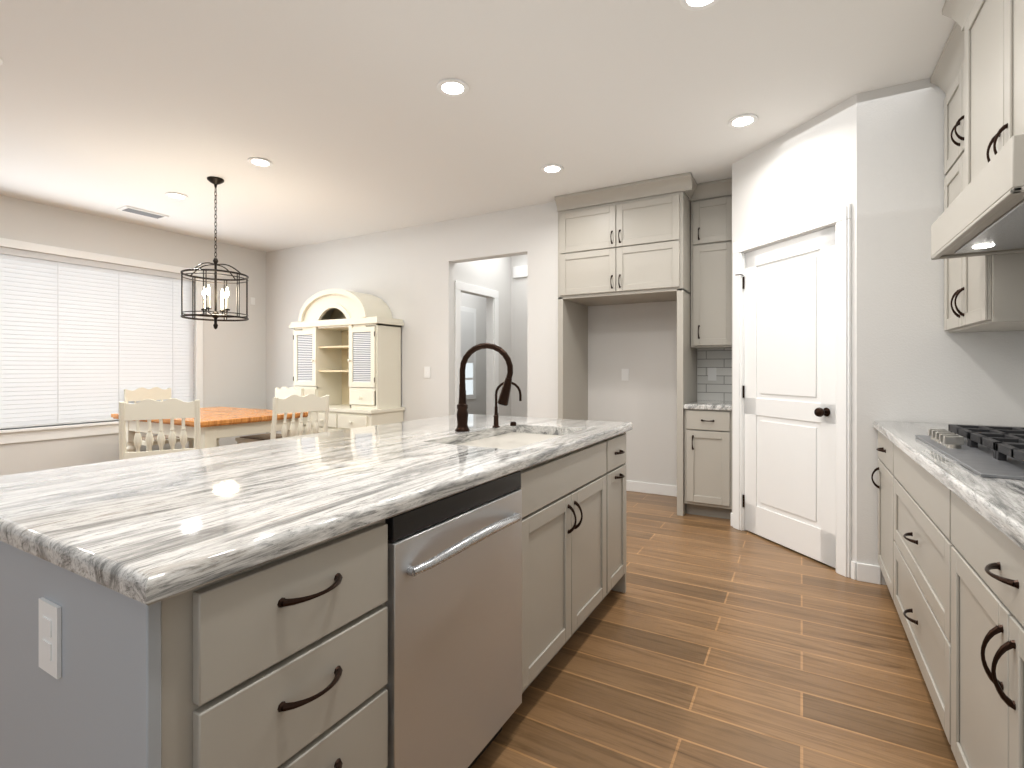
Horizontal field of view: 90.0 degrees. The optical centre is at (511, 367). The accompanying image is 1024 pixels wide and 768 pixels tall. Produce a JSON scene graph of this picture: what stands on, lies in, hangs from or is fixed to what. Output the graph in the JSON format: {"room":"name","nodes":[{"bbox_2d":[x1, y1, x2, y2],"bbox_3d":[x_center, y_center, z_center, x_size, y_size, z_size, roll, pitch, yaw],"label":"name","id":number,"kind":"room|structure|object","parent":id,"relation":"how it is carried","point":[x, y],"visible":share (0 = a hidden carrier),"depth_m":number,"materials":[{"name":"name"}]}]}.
{"room":"kitchen","nodes":[
{"label":"kitchen","id":0,"kind":"room"},
{"bbox_2d":[0,195,265,475],"bbox_3d":[-5.040,-0.175,3.845,0.120,2.740,6.930,0,0,29],"label":"wall","id":1,"kind":"structure","parent":0,"point":[234,363],"depth_m":5.82,"materials":[{"name":"white paint"}]},
{"bbox_2d":[0,238,202,443],"bbox_3d":[-4.345,-0.240,4.997,0.135,1.840,2.610,0,0,29],"label":"window","id":2,"kind":"structure","parent":1,"relation":"in","point":[27,434],"depth_m":5.11,"materials":[{"name":"white wood"}]},
{"bbox_2d":[0,247,193,428],"bbox_3d":[-4.350,-0.270,5.000,0.074,1.626,2.404,0,0,29],"label":"window blinds","id":3,"kind":"object","parent":2,"relation":"attached to","point":[82,340],"visible":0.83,"depth_m":5.13,"materials":[{"name":"white plastic"}]},
{"bbox_2d":[250,297,254,304],"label":"outlet","id":4,"kind":"object","parent":1,"relation":"attached to","point":[252,300],"depth_m":6.64,"materials":[{"name":"white plastic"}]},
{"bbox_2d":[266,203,547,433],"bbox_3d":[-1.494,-0.175,5.889,4.280,2.740,0.120,0,0,29],"label":"wall","id":5,"kind":"structure","parent":0,"point":[407,275],"depth_m":5.53,"materials":[{"name":"white paint"}]},
{"bbox_2d":[424,367,429,377],"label":"light switch","id":6,"kind":"object","parent":5,"relation":"attached to","point":[426,369],"depth_m":5.48,"materials":[{"name":"white plastic"}]},
{"bbox_2d":[0,0,954,251],"bbox_3d":[-1.095,-1.595,3.365,7.460,0.100,10.220,0,0,29],"label":"ceiling","id":7,"kind":"structure","parent":0,"point":[347,118],"depth_m":2.91,"materials":[{"name":"white paint"}]},
{"bbox_2d":[117,206,168,218],"bbox_3d":[-3.654,-1.537,5.077,0.180,0.016,0.380,0,0,29],"label":"ceiling vent","id":8,"kind":"object","parent":7,"relation":"in","point":[129,209],"visible":1,"depth_m":5.05,"materials":[{"name":"white metal"}]},
{"bbox_2d":[165,192,187,198],"bbox_3d":[-3.003,-1.540,4.583,0.174,0.008,0.174,0,0,21],"label":"recessed light","id":9,"kind":"object","parent":7,"relation":"in","point":[174,195],"depth_m":4.57,"materials":[{"name":"white"}]},
{"bbox_2d":[181,176,248,328],"bbox_3d":[-2.423,-0.929,4.186,0.484,1.229,0.484,0,0,29],"label":"pendant chandelier","id":10,"kind":"object","parent":7,"relation":"hanging from","point":[206,292],"visible":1,"depth_m":4.18,"materials":[{"name":"black metal"}]},
{"bbox_2d":[247,157,272,166],"bbox_3d":[-1.886,-1.540,3.836,0.174,0.008,0.174,0,0,-15],"label":"recessed light","id":11,"kind":"object","parent":7,"relation":"in","point":[256,161],"depth_m":3.83,"materials":[{"name":"white"}]},
{"bbox_2d":[437,78,468,96],"bbox_3d":[-0.326,-1.540,2.815,0.174,0.008,0.174,0,0,21],"label":"recessed light","id":12,"kind":"object","parent":7,"relation":"in","point":[451,87],"depth_m":2.81,"materials":[{"name":"white"}]},
{"bbox_2d":[541,164,562,173],"bbox_3d":[0.311,-1.540,3.961,0.174,0.008,0.174,0,0,21],"label":"recessed light","id":13,"kind":"object","parent":7,"relation":"in","point":[550,168],"depth_m":3.95,"materials":[{"name":"white"}]},
{"bbox_2d":[680,0,718,10],"bbox_3d":[0.785,-1.540,2.118,0.174,0.008,0.174,0,0,-15],"label":"recessed light","id":14,"kind":"object","parent":7,"relation":"in","point":[693,5],"depth_m":2.16,"materials":[{"name":"white"}]},
{"bbox_2d":[728,114,757,127],"bbox_3d":[1.440,-1.540,3.195,0.174,0.008,0.174,0,0,21],"label":"recessed light","id":15,"kind":"object","parent":7,"relation":"in","point":[744,120],"depth_m":3.19,"materials":[{"name":"white"}]},
{"bbox_2d":[455,257,510,415],"bbox_3d":[0.056,-0.175,6.719,0.100,2.740,2.850,0,0,30],"label":"wall","id":16,"kind":"structure","parent":0,"point":[496,274],"depth_m":6.38,"materials":[{"name":"white paint"}]},
{"bbox_2d":[461,311,473,394],"bbox_3d":[-0.791,-0.215,7.313,0.019,1.220,0.850,0,0,29],"label":"window shade","id":17,"kind":"object","parent":16,"relation":"attached to","point":[467,331],"visible":0.36,"depth_m":7.56,"materials":[{"name":"white"}]},
{"bbox_2d":[455,280,498,414],"bbox_3d":[-0.390,0.133,5.821,0.028,2.125,0.880,0,0,30],"label":"trim","id":18,"kind":"structure","parent":16,"relation":"attached to","point":[492,337],"depth_m":5.96,"materials":[{"name":"white wood"}]},
{"bbox_2d":[511,255,526,416],"bbox_3d":[0.427,-0.175,6.319,0.900,2.740,0.120,0,0,30],"label":"wall","id":19,"kind":"structure","parent":0,"point":[518,285],"depth_m":6.44,"materials":[{"name":"white paint"}]},
{"bbox_2d":[513,265,526,277],"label":"door chime","id":20,"kind":"object","parent":19,"relation":"attached to","point":[519,271],"depth_m":6.40,"materials":[{"name":"white plastic"}]},
{"bbox_2d":[548,202,571,418],"bbox_3d":[0.532,-0.175,5.002,0.120,2.740,0.570,0,0,29],"label":"wall","id":21,"kind":"structure","parent":0,"point":[552,311],"depth_m":4.76,"materials":[{"name":"white paint"}]},
{"bbox_2d":[588,195,729,485],"bbox_3d":[1.346,-0.175,4.937,1.600,2.740,0.120,0,0,29],"label":"wall","id":22,"kind":"structure","parent":0,"point":[638,341],"depth_m":4.93,"materials":[{"name":"white paint"}]},
{"bbox_2d":[555,174,690,307],"bbox_3d":[1.048,-1.084,4.661,1.105,0.918,0.646,0,0,29],"label":"upper cabinet","id":23,"kind":"object","parent":22,"relation":"attached to","point":[671,246],"depth_m":4.36,"materials":[{"name":"beige paint"}]},
{"bbox_2d":[626,480,676,496],"bbox_3d":[1.204,1.145,4.941,0.990,0.100,0.014,0,0,30],"label":"baseboard","id":24,"kind":"structure","parent":22,"relation":"attached to","point":[635,486],"depth_m":4.86,"materials":[{"name":"white"}]},
{"bbox_2d":[687,178,731,351],"bbox_3d":[1.763,-0.859,4.427,0.362,1.368,0.350,0,0,29],"label":"upper cabinet","id":25,"kind":"object","parent":22,"relation":"attached to","point":[709,305],"depth_m":4.29,"materials":[{"name":"beige paint"}]},
{"bbox_2d":[471,491,958,767],"bbox_3d":[-1.095,1.245,3.365,7.460,0.100,10.220,0,0,29],"label":"floor","id":26,"kind":"structure","parent":0,"point":[706,642],"depth_m":2.01,"materials":[{"name":"tile"}]},
{"bbox_2d":[124,387,193,451],"bbox_3d":[-3.757,0.702,5.458,0.506,0.986,0.470,0,0,29],"label":"chair","id":27,"kind":"object","parent":26,"relation":"on","point":[142,393],"visible":0.27,"depth_m":5.50,"materials":[{"name":"beige paint"}]},
{"bbox_2d":[119,398,200,459],"bbox_3d":[-2.521,0.702,3.702,0.470,0.986,0.506,0,0,-31],"label":"chair","id":28,"kind":"object","parent":26,"relation":"on","point":[171,409],"visible":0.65,"depth_m":3.50,"materials":[{"name":"beige paint"}]},
{"bbox_2d":[111,407,307,451],"bbox_3d":[-2.905,0.815,4.958,1.500,0.760,1.050,0,0,29],"label":"dining table","id":29,"kind":"object","parent":26,"relation":"on","point":[217,424],"visible":0.38,"depth_m":4.59,"materials":[{"name":"brown wood"}]},
{"bbox_2d":[235,387,303,443],"bbox_3d":[-2.610,0.702,5.541,0.470,0.986,0.506,0,0,29],"label":"chair","id":30,"kind":"object","parent":26,"relation":"on","point":[283,392],"visible":0.17,"depth_m":5.63,"materials":[{"name":"beige paint"}]},
{"bbox_2d":[270,394,329,438],"bbox_3d":[-1.840,0.702,4.226,0.506,0.986,0.470,0,0,42],"label":"chair","id":31,"kind":"object","parent":26,"relation":"on","point":[308,403],"visible":0.5,"depth_m":4.07,"materials":[{"name":"beige paint"}]},
{"bbox_2d":[0,427,632,767],"bbox_3d":[-0.330,0.763,1.940,1.043,0.865,2.308,0,0,29],"label":"kitchen island","id":32,"kind":"object","parent":26,"relation":"on","point":[426,593],"depth_m":1.01,"materials":[{"name":"beige paint"}]},
{"bbox_2d":[38,597,61,679],"bbox_3d":[-0.799,0.465,0.883,0.075,0.120,0.008,0,0,29],"label":"outlet","id":33,"kind":"object","parent":32,"relation":"attached to","point":[50,608],"depth_m":0.87,"materials":[{"name":"white plastic"}]},
{"bbox_2d":[0,415,631,598],"bbox_3d":[-0.410,0.340,1.990,1.105,0.100,2.330,0,0,29],"label":"island countertop","id":34,"kind":"structure","parent":32,"relation":"on","point":[145,526],"depth_m":1.20,"materials":[{"name":"white stone"}]},
{"bbox_2d":[452,343,521,430],"bbox_3d":[-0.093,0.088,2.405,0.257,0.405,0.282,0,0,29],"label":"faucet","id":35,"kind":"object","parent":34,"relation":"on","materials":[{"name":"brown metal"}]},
{"bbox_2d":[369,469,521,767],"bbox_3d":[-0.122,0.765,1.410,0.159,0.860,0.600,0,0,29],"label":"dishwasher","id":36,"kind":"object","parent":32,"relation":"in","point":[453,603],"depth_m":1.34,"materials":[{"name":"silver metal"}]},
{"bbox_2d":[289,289,404,434],"bbox_3d":[-1.929,0.163,5.750,1.420,2.065,0.538,0,0,29],"label":"hutch","id":37,"kind":"object","parent":26,"relation":"on","point":[347,351],"visible":0.69,"depth_m":5.58,"materials":[{"name":"cream paint"}]},
{"bbox_2d":[683,408,731,519],"bbox_3d":[1.695,0.762,4.306,0.362,0.865,0.626,0,0,29],"label":"base cabinet","id":38,"kind":"object","parent":26,"relation":"on","point":[707,432],"depth_m":4.05,"materials":[{"name":"beige paint"}]},
{"bbox_2d":[683,400,731,407],"bbox_3d":[1.693,0.310,4.303,0.362,0.040,0.637,0,0,29],"label":"countertop","id":39,"kind":"structure","parent":38,"relation":"on","point":[690,403],"depth_m":4.11,"materials":[{"name":"white stone"}]},
{"bbox_2d":[875,433,886,583],"bbox_3d":[2.159,0.763,2.435,0.631,0.864,0.566,0,0,29],"label":"base cabinet","id":40,"kind":"object","parent":26,"relation":"on","point":[882,441],"depth_m":2.68,"materials":[{"name":"beige paint"}]},
{"bbox_2d":[887,441,942,725],"bbox_3d":[1.766,0.763,1.741,0.631,0.864,1.160,0,0,29],"label":"base cabinet","id":41,"kind":"object","parent":26,"relation":"on","point":[914,501],"depth_m":1.85,"materials":[{"name":"beige paint"}]},
{"bbox_2d":[943,489,1023,767],"bbox_3d":[1.266,0.763,0.857,0.631,0.864,0.998,0,0,29],"label":"base cabinet","id":42,"kind":"object","parent":26,"relation":"on","point":[951,547],"depth_m":1.21,"materials":[{"name":"beige paint"}]},
{"bbox_2d":[873,421,1023,556],"bbox_3d":[1.158,0.311,0.685,0.652,0.040,4.600,0,0,29],"label":"countertop","id":43,"kind":"structure","parent":42,"relation":"on","point":[997,502],"depth_m":1.32,"materials":[{"name":"white stone"}]},
{"bbox_2d":[915,424,1023,479],"bbox_3d":[1.702,0.259,1.628,0.530,0.060,0.910,0,0,29],"label":"cooktop","id":44,"kind":"object","parent":43,"relation":"in","point":[991,451],"visible":1,"depth_m":1.68,"materials":[{"name":"silver metal"}]},
{"bbox_2d":[732,94,856,579],"bbox_3d":[1.864,-0.175,3.401,0.120,2.740,1.032,0,0,-16],"label":"wall","id":45,"kind":"structure","parent":0,"point":[806,169],"depth_m":3.20,"materials":[{"name":"white paint"}]},
{"bbox_2d":[735,226,835,567],"bbox_3d":[1.786,0.171,3.396,0.111,2.024,0.804,0,0,-15],"label":"pantry door","id":46,"kind":"structure","parent":45,"relation":"in","point":[790,393],"depth_m":3.33,"materials":[{"name":"white wood"}]},
{"bbox_2d":[733,203,850,577],"bbox_3d":[1.851,0.128,3.397,0.146,2.135,0.970,0,0,-16],"label":"door frame","id":47,"kind":"structure","parent":45,"relation":"attached to","point":[839,217],"depth_m":2.98,"materials":[{"name":"white wood"}]},
{"bbox_2d":[857,78,1023,584],"bbox_3d":[2.343,-0.175,2.730,0.850,2.740,0.120,0,0,29],"label":"wall","id":48,"kind":"structure","parent":0,"point":[916,362],"depth_m":2.78,"materials":[{"name":"white paint"}]},
{"bbox_3d":[1.137,-0.175,-0.143,0.120,2.740,6.070,0,0,30],"label":"wall","id":49,"kind":"structure","parent":0,"visible":0},
{"bbox_2d":[938,40,1023,332],"bbox_3d":[2.247,-0.864,2.302,0.346,1.358,0.713,0,0,29],"label":"upper cabinet","id":50,"kind":"object","parent":49,"relation":"attached to","point":[977,225],"depth_m":2.09,"materials":[{"name":"beige paint"}]},
{"bbox_2d":[958,0,1023,223],"bbox_3d":[1.803,-1.074,1.588,0.416,0.938,0.960,0,0,29],"label":"upper cabinet","id":51,"kind":"object","parent":49,"relation":"attached to","point":[990,32],"depth_m":1.72,"materials":[{"name":"beige paint"}]},
{"bbox_2d":[931,80,1023,259],"bbox_3d":[1.758,-0.528,1.613,0.521,0.147,0.960,0,0,29],"label":"hood","id":52,"kind":"object","parent":51,"relation":"attached to","point":[986,219],"depth_m":1.66,"materials":[{"name":"beige paint"}]}
]}

